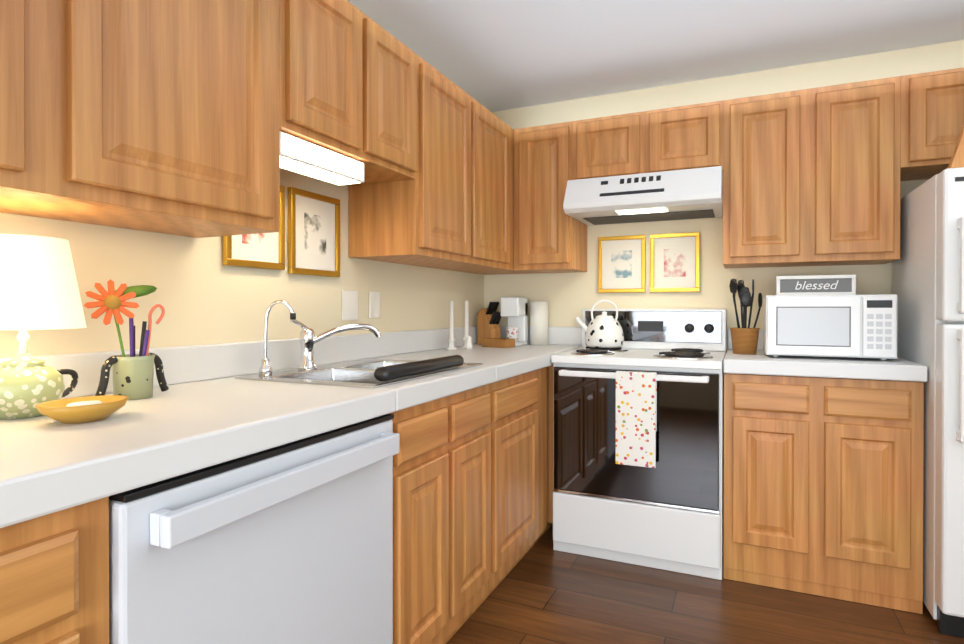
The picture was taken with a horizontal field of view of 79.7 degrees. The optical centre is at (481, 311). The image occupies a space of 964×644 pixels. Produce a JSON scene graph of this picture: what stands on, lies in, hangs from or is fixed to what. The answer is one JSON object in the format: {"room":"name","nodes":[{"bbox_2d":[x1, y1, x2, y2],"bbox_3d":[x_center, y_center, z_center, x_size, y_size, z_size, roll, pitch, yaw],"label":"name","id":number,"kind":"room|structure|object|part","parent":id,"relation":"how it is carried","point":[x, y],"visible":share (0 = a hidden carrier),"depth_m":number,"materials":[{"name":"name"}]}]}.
{"room":"kitchen","nodes":[
{"label":"kitchen","id":0,"kind":"room"},
{"bbox_2d":[0,168,483,357],"bbox_3d":[-1.083,-0.034,1.288,0.100,2.360,5.280,0,0,24],"label":"wall","id":1,"kind":"structure","parent":0,"point":[202,295],"depth_m":1.77,"materials":[{"name":"beige paint"}]},
{"bbox_2d":[0,0,295,237],"bbox_3d":[-0.915,-0.598,1.120,0.336,0.770,1.150,0,0,24],"label":"upper cabinet","id":2,"kind":"object","parent":1,"relation":"attached to","point":[173,117],"depth_m":1.22,"materials":[{"name":"brown wood"}]},
{"bbox_2d":[222,185,284,269],"bbox_3d":[-0.741,-0.287,1.888,0.019,0.290,0.250,0,0,24],"label":"picture frame","id":3,"kind":"object","parent":1,"relation":"attached to","point":[263,250],"visible":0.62,"depth_m":1.90,"materials":[{"name":"gold metal"}]},
{"bbox_2d":[242,233,267,245],"bbox_3d":[-0.741,-0.287,1.888,0.002,0.139,0.110,0,0,24],"label":"art","id":4,"kind":"object","parent":3,"relation":"attached to","point":[261,239],"depth_m":1.89},
{"bbox_2d":[288,187,339,276],"bbox_3d":[-0.621,-0.286,2.152,0.019,0.305,0.270,0,0,24],"label":"picture frame","id":5,"kind":"object","parent":1,"relation":"attached to","point":[313,234],"visible":0.94,"depth_m":2.14,"materials":[{"name":"gold metal"}]},
{"bbox_2d":[304,213,325,255],"bbox_3d":[-0.621,-0.286,2.152,0.002,0.146,0.119,0,0,24],"label":"art","id":6,"kind":"object","parent":5,"relation":"attached to","point":[314,223],"depth_m":2.15},
{"bbox_2d":[342,290,357,319],"bbox_3d":[-0.538,-0.024,2.352,0.006,0.120,0.100,0,0,24],"label":"electrical outlet plate","id":7,"kind":"object","parent":1,"relation":"attached to","point":[349,305],"visible":1,"depth_m":2.35,"materials":[{"name":"white plastic"}]},
{"bbox_2d":[296,0,427,259],"bbox_3d":[-0.537,-0.602,1.952,0.336,0.770,0.743,0,0,24],"label":"upper cabinet","id":8,"kind":"object","parent":1,"relation":"attached to","point":[362,94],"depth_m":1.98,"materials":[{"name":"brown wood"}]},
{"bbox_2d":[280,131,364,184],"bbox_3d":[-0.527,-0.467,1.796,0.111,0.071,0.400,0,0,24],"label":"under-cabinet light fixture","id":9,"kind":"object","parent":8,"relation":"attached to","point":[302,156],"visible":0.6,"depth_m":1.76,"materials":[{"name":"white plastic"}]},
{"bbox_2d":[280,156,359,184],"bbox_3d":[-0.527,-0.433,1.796,0.090,0.003,0.370,0,0,24],"label":"diffuser","id":10,"kind":"object","parent":9,"relation":"attached to","point":[303,165],"depth_m":1.78,"materials":[{"name":"beige plastic"}]},
{"bbox_2d":[369,291,379,317],"bbox_3d":[-0.466,-0.028,2.509,0.006,0.115,0.075,0,0,24],"label":"electrical outlet plate","id":11,"kind":"object","parent":1,"relation":"attached to","point":[374,304],"visible":1,"depth_m":2.50,"materials":[{"name":"white plastic"}]},
{"bbox_2d":[373,63,475,267],"bbox_3d":[-0.295,-0.605,2.482,0.336,0.770,0.486,0,0,24],"label":"upper cabinet","id":12,"kind":"object","parent":1,"relation":"attached to","point":[451,111],"depth_m":2.45,"materials":[{"name":"brown wood"}]},
{"bbox_2d":[436,101,511,271],"bbox_3d":[-0.099,-0.607,2.914,0.336,0.770,0.463,0,0,24],"label":"upper cabinet","id":13,"kind":"object","parent":1,"relation":"attached to","point":[493,135],"depth_m":2.87,"materials":[{"name":"brown wood"}]},
{"bbox_2d":[467,129,532,274],"bbox_3d":[0.083,-0.609,3.314,0.336,0.770,0.415,0,0,24],"label":"upper cabinet","id":14,"kind":"object","parent":1,"relation":"attached to","point":[513,271],"depth_m":3.15,"materials":[{"name":"brown wood"}]},
{"bbox_2d":[347,0,963,111],"bbox_3d":[0.305,-1.260,0.650,3.150,0.100,5.280,0,0,24],"label":"ceiling","id":15,"kind":"structure","parent":0,"point":[494,55],"depth_m":2.57,"materials":[{"name":"white paint"}]},
{"bbox_2d":[446,524,963,643],"bbox_3d":[0.305,1.200,0.663,3.150,0.100,5.280,0,0,24],"label":"floor","id":16,"kind":"structure","parent":0,"point":[543,592],"depth_m":2.19,"materials":[{"name":"brown wood"}]},
{"bbox_2d":[109,414,398,643],"bbox_3d":[-0.639,0.708,1.309,0.654,0.874,0.731,0,0,24],"label":"dishwasher","id":17,"kind":"object","parent":16,"relation":"on","point":[290,543],"visible":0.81,"depth_m":1.11,"materials":[{"name":"white metal"}]},
{"bbox_3d":[-0.403,0.278,1.199,0.048,0.012,0.725,0,0,24],"label":"panel","id":18,"kind":"part","parent":17,"relation":"part of","materials":[{"name":"black plastic"}]},
{"bbox_3d":[-0.362,0.336,1.181,0.046,0.051,0.647,0,0,24],"label":"handle","id":19,"kind":"part","parent":17,"relation":"part of","materials":[{"name":"white"}]},
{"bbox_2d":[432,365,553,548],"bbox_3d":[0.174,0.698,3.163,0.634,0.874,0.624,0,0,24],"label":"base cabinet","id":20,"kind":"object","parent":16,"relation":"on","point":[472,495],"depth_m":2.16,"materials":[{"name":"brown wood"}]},
{"bbox_2d":[0,300,582,527],"bbox_3d":[-0.523,0.170,1.625,0.630,0.408,3.992,0,0,24],"label":"countertop","id":21,"kind":"structure","parent":20,"relation":"on","point":[214,404],"depth_m":1.36,"materials":[{"name":"white laminate"}]},
{"bbox_2d":[0,234,86,418],"bbox_3d":[-0.908,0.031,1.142,0.208,0.350,0.209,0,0,24],"label":"lamp","id":22,"kind":"object","parent":21,"relation":"on","point":[39,289],"visible":0.96,"depth_m":1.10,"materials":[{"name":"ceramic"}]},
{"bbox_3d":[-0.908,0.031,1.142,0.022,0.110,0.022,0,0,24],"label":"stem","id":23,"kind":"part","parent":22,"relation":"part of","materials":[{"name":"white"}]},
{"bbox_3d":[-0.908,-0.055,1.142,0.208,0.178,0.208,0,0,24],"label":"lamp shade","id":24,"kind":"part","parent":22,"relation":"part of","materials":[{"name":"beige fabric"}]},
{"bbox_3d":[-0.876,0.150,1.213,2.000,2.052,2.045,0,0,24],"label":"handle","id":25,"kind":"part","parent":22,"relation":"part of","materials":[{"name":"black ceramic"}]},
{"bbox_2d":[35,395,128,423],"bbox_3d":[-0.754,0.188,1.095,0.128,0.036,0.152,0,0,24],"label":"bowl","id":26,"kind":"object","parent":21,"relation":"on","point":[81,409],"visible":1,"depth_m":1.07,"materials":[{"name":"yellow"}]},
{"bbox_2d":[84,279,168,399],"bbox_3d":[-0.830,0.065,1.363,0.092,0.279,0.193,0,0,24],"label":"flower pot","id":27,"kind":"object","parent":21,"relation":"on","point":[133,373],"visible":0.96,"depth_m":1.34,"materials":[{"name":"green ceramic"}]},
{"bbox_3d":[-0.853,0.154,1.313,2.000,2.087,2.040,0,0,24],"label":"leg","id":28,"kind":"part","parent":27,"relation":"part of","materials":[{"name":"black ceramic"}]},
{"bbox_2d":[84,279,138,324],"bbox_3d":[-0.847,-0.021,1.323,0.111,0.110,0.010,0,-15,-46],"label":"flower","id":29,"kind":"object","parent":27,"relation":"on","point":[113,301],"depth_m":1.32,"materials":[{"name":"orange plant"}]},
{"bbox_3d":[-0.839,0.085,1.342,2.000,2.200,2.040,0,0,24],"label":"stem","id":30,"kind":"part","parent":27,"relation":"part of","materials":[{"name":"green plant"}]},
{"bbox_3d":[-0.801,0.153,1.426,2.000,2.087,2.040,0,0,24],"label":"leg","id":31,"kind":"part","parent":27,"relation":"part of","materials":[{"name":"black ceramic"}]},
{"bbox_2d":[259,300,295,375],"bbox_3d":[-0.637,0.081,1.790,0.107,0.232,0.064,0,0,24],"label":"tap","id":32,"kind":"object","parent":21,"relation":"on","point":[265,369],"depth_m":1.79,"materials":[{"name":"silver metal"}]},
{"bbox_2d":[290,320,381,369],"bbox_3d":[-0.497,0.110,1.968,0.232,0.174,0.218,0,0,24],"label":"faucet","id":33,"kind":"object","parent":21,"relation":"on","point":[308,338],"depth_m":1.96,"materials":[{"name":"silver metal"}]},
{"bbox_2d":[235,355,482,388],"bbox_3d":[-0.369,0.263,1.953,0.500,0.219,0.710,0,0,24],"label":"sink","id":34,"kind":"object","parent":21,"relation":"in","point":[367,373],"depth_m":1.86,"materials":[{"name":"silver metal"}]},
{"bbox_2d":[447,300,456,349],"bbox_3d":[-0.156,0.070,2.965,0.052,0.253,0.051,0,0,24],"label":"candle","id":35,"kind":"object","parent":21,"relation":"on","point":[451,339],"visible":1,"depth_m":2.96,"materials":[{"name":"white wax"}]},
{"bbox_2d":[462,301,468,347],"bbox_3d":[-0.082,0.070,3.068,0.052,0.253,0.051,0,0,24],"label":"candle","id":36,"kind":"object","parent":21,"relation":"on","point":[466,322],"visible":0.69,"depth_m":3.06,"materials":[{"name":"white wax"}]},
{"bbox_2d":[465,336,472,349],"bbox_3d":[-0.067,0.163,2.980,0.040,0.068,0.040,0,0,24],"label":"figurine","id":37,"kind":"object","parent":21,"relation":"on","point":[468,345],"visible":1,"depth_m":2.97,"materials":[{"name":"white ceramic"}]},
{"bbox_2d":[477,302,500,344],"bbox_3d":[0.049,0.070,3.359,0.080,0.250,0.146,0,0,-41],"label":"knife block","id":38,"kind":"object","parent":21,"relation":"on","point":[488,320],"visible":0.88,"depth_m":3.34,"materials":[{"name":"brown wood"}]},
{"bbox_2d":[482,338,514,347],"bbox_3d":[0.092,0.173,3.160,0.150,0.045,0.100,0,0,36],"label":"wood tray","id":39,"kind":"object","parent":21,"relation":"on","point":[498,342],"visible":1,"depth_m":3.12,"materials":[{"name":"wood"}]},
{"bbox_2d":[501,297,527,345],"bbox_3d":[0.185,0.058,3.304,0.110,0.274,0.160,0,0,24],"label":"coffee maker","id":40,"kind":"object","parent":21,"relation":"on","point":[514,310],"visible":0.88,"depth_m":3.26,"materials":[{"name":"white plastic"}]},
{"bbox_2d":[506,327,518,342],"bbox_3d":[0.172,0.134,3.277,0.072,0.085,0.071,0,0,24],"label":"mug","id":41,"kind":"object","parent":40,"relation":"on","point":[512,332],"depth_m":3.25,"materials":[{"name":"white ceramic"}]},
{"bbox_2d":[530,302,547,344],"bbox_3d":[0.331,0.070,3.347,0.104,0.250,0.104,0,0,24],"label":"paper towel roll","id":42,"kind":"object","parent":21,"relation":"on","point":[538,323],"visible":1,"depth_m":3.30,"materials":[{"name":"white paper"}]},
{"bbox_2d":[551,309,726,579],"bbox_3d":[0.786,0.563,2.833,0.743,1.149,0.712,0,0,24],"label":"stove","id":43,"kind":"object","parent":16,"relation":"on","point":[638,447],"visible":0.98,"depth_m":2.56,"materials":[{"name":"white metal"}]},
{"bbox_2d":[575,300,623,347],"bbox_3d":[0.620,0.063,3.040,0.249,0.246,0.200,0,0,24],"label":"kettle","id":44,"kind":"object","parent":43,"relation":"on","point":[604,330],"visible":1,"depth_m":2.96,"materials":[{"name":"ceramic"}]},
{"bbox_3d":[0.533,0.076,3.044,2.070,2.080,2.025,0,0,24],"label":"spout","id":45,"kind":"part","parent":44,"relation":"part of","materials":[{"name":"ceramic"}]},
{"bbox_3d":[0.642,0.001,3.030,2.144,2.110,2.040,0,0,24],"label":"handle","id":46,"kind":"part","parent":44,"relation":"part of","materials":[{"name":"white"}]},
{"bbox_3d":[0.653,0.285,2.538,0.643,0.026,0.051,0,0,24],"label":"handle","id":47,"kind":"part","parent":43,"relation":"part of","materials":[{"name":"white metal"}]},
{"bbox_2d":[616,371,656,467],"bbox_3d":[0.671,0.467,2.516,0.170,0.405,0.041,0,0,24],"label":"towel","id":48,"kind":"object","parent":43,"relation":"hanging from","point":[636,391],"depth_m":2.50,"materials":[{"name":"white fabric"}]},
{"bbox_3d":[0.670,0.548,2.578,0.719,0.573,0.034,0,0,24],"label":"door","id":49,"kind":"part","parent":43,"relation":"part of","materials":[{"name":"black glass"}]},
{"bbox_3d":[0.670,0.842,2.580,0.723,0.012,0.032,0,0,24],"label":"door trim","id":50,"kind":"part","parent":43,"relation":"part of","materials":[{"name":"silver metal"}]},
{"bbox_3d":[0.670,0.968,2.580,0.731,0.233,0.034,0,0,24],"label":"drawer","id":51,"kind":"part","parent":43,"relation":"part of","materials":[{"name":"white metal"}]},
{"bbox_2d":[638,321,662,331],"bbox_3d":[0.895,0.080,3.066,0.130,0.055,0.002,0,0,24],"label":"clock","id":52,"kind":"object","parent":43,"relation":"on","point":[643,326],"depth_m":3.07,"materials":[{"name":"black glass"}]},
{"bbox_3d":[1.069,0.087,2.978,0.048,0.048,0.018,0,0,24],"label":"knob","id":53,"kind":"part","parent":43,"relation":"part of","materials":[{"name":"black plastic"}]},
{"bbox_3d":[1.156,0.088,2.939,0.048,0.048,0.018,0,0,24],"label":"knob","id":54,"kind":"part","parent":43,"relation":"part of","materials":[{"name":"black plastic"}]},
{"bbox_2d":[723,373,923,613],"bbox_3d":[1.463,0.702,2.576,0.692,0.874,0.627,0,0,24],"label":"base cabinet","id":55,"kind":"object","parent":16,"relation":"on","point":[823,487],"visible":0.92,"depth_m":2.29,"materials":[{"name":"brown wood"}]},
{"bbox_2d":[723,329,927,381],"bbox_3d":[1.461,0.177,2.566,0.692,0.160,0.637,0,0,24],"label":"countertop","id":56,"kind":"structure","parent":55,"relation":"on","point":[899,369],"depth_m":2.31,"materials":[{"name":"white laminate"}]},
{"bbox_2d":[729,278,761,353],"bbox_3d":[1.231,0.023,2.696,0.141,0.350,0.130,0,0,24],"label":"utensil basket","id":57,"kind":"object","parent":56,"relation":"on","point":[744,339],"visible":1,"depth_m":2.66,"materials":[{"name":"wicker"}]},
{"bbox_3d":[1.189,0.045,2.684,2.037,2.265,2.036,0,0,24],"label":"handle","id":58,"kind":"part","parent":57,"relation":"part of","materials":[{"name":"black plastic"}]},
{"bbox_3d":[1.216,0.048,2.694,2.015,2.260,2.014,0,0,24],"label":"handle","id":59,"kind":"part","parent":57,"relation":"part of","materials":[{"name":"black plastic"}]},
{"bbox_3d":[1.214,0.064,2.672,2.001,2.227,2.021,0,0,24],"label":"handle","id":60,"kind":"part","parent":57,"relation":"part of","materials":[{"name":"black plastic"}]},
{"bbox_3d":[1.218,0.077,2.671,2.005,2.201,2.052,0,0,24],"label":"handle","id":61,"kind":"part","parent":57,"relation":"part of","materials":[{"name":"black plastic"}]},
{"bbox_3d":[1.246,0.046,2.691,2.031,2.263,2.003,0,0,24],"label":"handle","id":62,"kind":"part","parent":57,"relation":"part of","materials":[{"name":"black plastic"}]},
{"bbox_3d":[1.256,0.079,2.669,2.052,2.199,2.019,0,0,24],"label":"handle","id":63,"kind":"part","parent":57,"relation":"part of","materials":[{"name":"black plastic"}]},
{"bbox_2d":[763,294,897,360],"bbox_3d":[1.507,0.065,2.547,0.470,0.267,0.384,0,0,24],"label":"microwave","id":64,"kind":"object","parent":56,"relation":"on","point":[858,326],"visible":1,"depth_m":2.37,"materials":[{"name":"white"}]},
{"bbox_3d":[1.377,0.060,2.404,0.339,0.244,0.012,0,0,24],"label":"door","id":65,"kind":"part","parent":64,"relation":"part of","materials":[{"name":"white"}]},
{"bbox_2d":[776,275,855,294],"bbox_3d":[1.472,-0.114,2.553,0.305,0.090,0.020,0,0,24],"label":"blessed sign","id":66,"kind":"object","parent":64,"relation":"on","point":[820,285],"visible":1,"depth_m":2.54,"materials":[{"name":"white"}]},
{"bbox_3d":[1.473,-0.114,2.554,0.275,0.060,0.006,0,0,24],"label":"panel","id":67,"kind":"part","parent":66,"relation":"part of","materials":[{"name":"grey"}]},
{"bbox_3d":[1.589,0.061,2.308,0.112,0.244,0.010,0,0,24],"label":"panel","id":68,"kind":"part","parent":64,"relation":"part of","materials":[{"name":"white plastic"}]},
{"bbox_2d":[892,167,963,637],"bbox_3d":[2.084,0.324,2.153,0.768,1.633,0.815,0,0,24],"label":"fridge","id":69,"kind":"object","parent":16,"relation":"on","point":[928,278],"visible":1,"depth_m":2.03,"materials":[{"name":"white metal"}]},
{"bbox_3d":[1.956,0.547,1.872,0.768,1.003,0.094,0,0,24],"label":"door","id":70,"kind":"part","parent":69,"relation":"part of","materials":[{"name":"white metal"}]},
{"bbox_3d":[1.956,-0.228,1.868,0.768,0.526,0.094,0,0,24],"label":"door","id":71,"kind":"part","parent":69,"relation":"part of","materials":[{"name":"white metal"}]},
{"bbox_2d":[948,125,963,167],"bbox_3d":[1.799,-0.618,2.127,0.148,0.248,0.040,0,0,24],"label":"triangle","id":72,"kind":"object","parent":69,"relation":"on","point":[957,160],"visible":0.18,"depth_m":2.13,"materials":[{"name":"brown wood"}]},
{"bbox_3d":[1.622,0.250,1.943,0.030,0.385,0.051,0,0,24],"label":"handle","id":73,"kind":"part","parent":69,"relation":"part of","materials":[{"name":"white plastic"}]},
{"bbox_3d":[1.622,-0.155,1.941,0.030,0.325,0.051,0,0,24],"label":"handle","id":74,"kind":"part","parent":69,"relation":"part of","materials":[{"name":"white plastic"}]},
{"bbox_2d":[484,40,963,351],"bbox_3d":[1.377,-0.043,3.014,2.950,2.360,0.100,0,0,24],"label":"wall","id":75,"kind":"structure","parent":0,"point":[568,297],"depth_m":3.05,"materials":[{"name":"beige paint"}]},
{"bbox_2d":[514,121,581,273],"bbox_3d":[0.385,-0.609,3.219,0.328,0.770,0.336,0,0,24],"label":"upper cabinet","id":76,"kind":"object","parent":75,"relation":"attached to","point":[543,154],"depth_m":3.07,"materials":[{"name":"brown wood"}]},
{"bbox_2d":[598,235,645,292],"bbox_3d":[0.777,-0.261,3.217,0.260,0.315,0.019,0,0,24],"label":"picture frame","id":77,"kind":"object","parent":75,"relation":"attached to","point":[621,264],"visible":1,"depth_m":3.21,"materials":[{"name":"gold metal"}]},
{"bbox_2d":[611,250,631,277],"bbox_3d":[0.777,-0.261,3.216,0.114,0.151,0.002,0,0,24],"label":"art","id":78,"kind":"object","parent":77,"relation":"attached to","point":[621,260],"depth_m":3.22},
{"bbox_2d":[574,100,729,271],"bbox_3d":[0.864,-0.608,3.001,0.758,0.770,0.336,0,0,24],"label":"upper cabinet","id":79,"kind":"object","parent":75,"relation":"attached to","point":[696,135],"depth_m":2.83,"materials":[{"name":"brown wood"}]},
{"bbox_2d":[563,166,722,225],"bbox_3d":[0.832,-0.573,2.928,0.722,0.179,0.497,0,0,24],"label":"range hood","id":80,"kind":"object","parent":79,"relation":"attached to","point":[688,194],"visible":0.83,"depth_m":2.75,"materials":[{"name":"white metal"}]},
{"bbox_2d":[616,208,667,214],"bbox_3d":[0.776,-0.484,2.801,0.230,0.004,0.100,0,0,24],"label":"lamp","id":81,"kind":"object","parent":80,"relation":"attached to","point":[645,210],"depth_m":2.79,"materials":[{"name":"white plastic"}]},
{"bbox_2d":[650,232,699,291],"bbox_3d":[1.035,-0.261,3.100,0.255,0.315,0.019,0,0,24],"label":"picture frame","id":82,"kind":"object","parent":75,"relation":"attached to","point":[674,262],"visible":1,"depth_m":3.10,"materials":[{"name":"gold metal"}]},
{"bbox_2d":[664,248,685,276],"bbox_3d":[1.035,-0.261,3.099,0.112,0.151,0.002,0,0,24],"label":"art","id":83,"kind":"object","parent":82,"relation":"attached to","point":[674,258],"depth_m":3.10},
{"bbox_2d":[730,75,905,267],"bbox_3d":[1.509,-0.606,2.708,0.690,0.770,0.336,0,0,24],"label":"upper cabinet","id":84,"kind":"object","parent":75,"relation":"attached to","point":[814,176],"depth_m":2.54,"materials":[{"name":"brown wood"}]},
{"bbox_2d":[906,67,963,180],"bbox_3d":[2.216,-0.604,2.386,0.897,0.770,0.336,0,0,24],"label":"upper cabinet","id":85,"kind":"object","parent":75,"relation":"attached to","point":[934,100],"depth_m":2.38,"materials":[{"name":"brown wood"}]}
]}

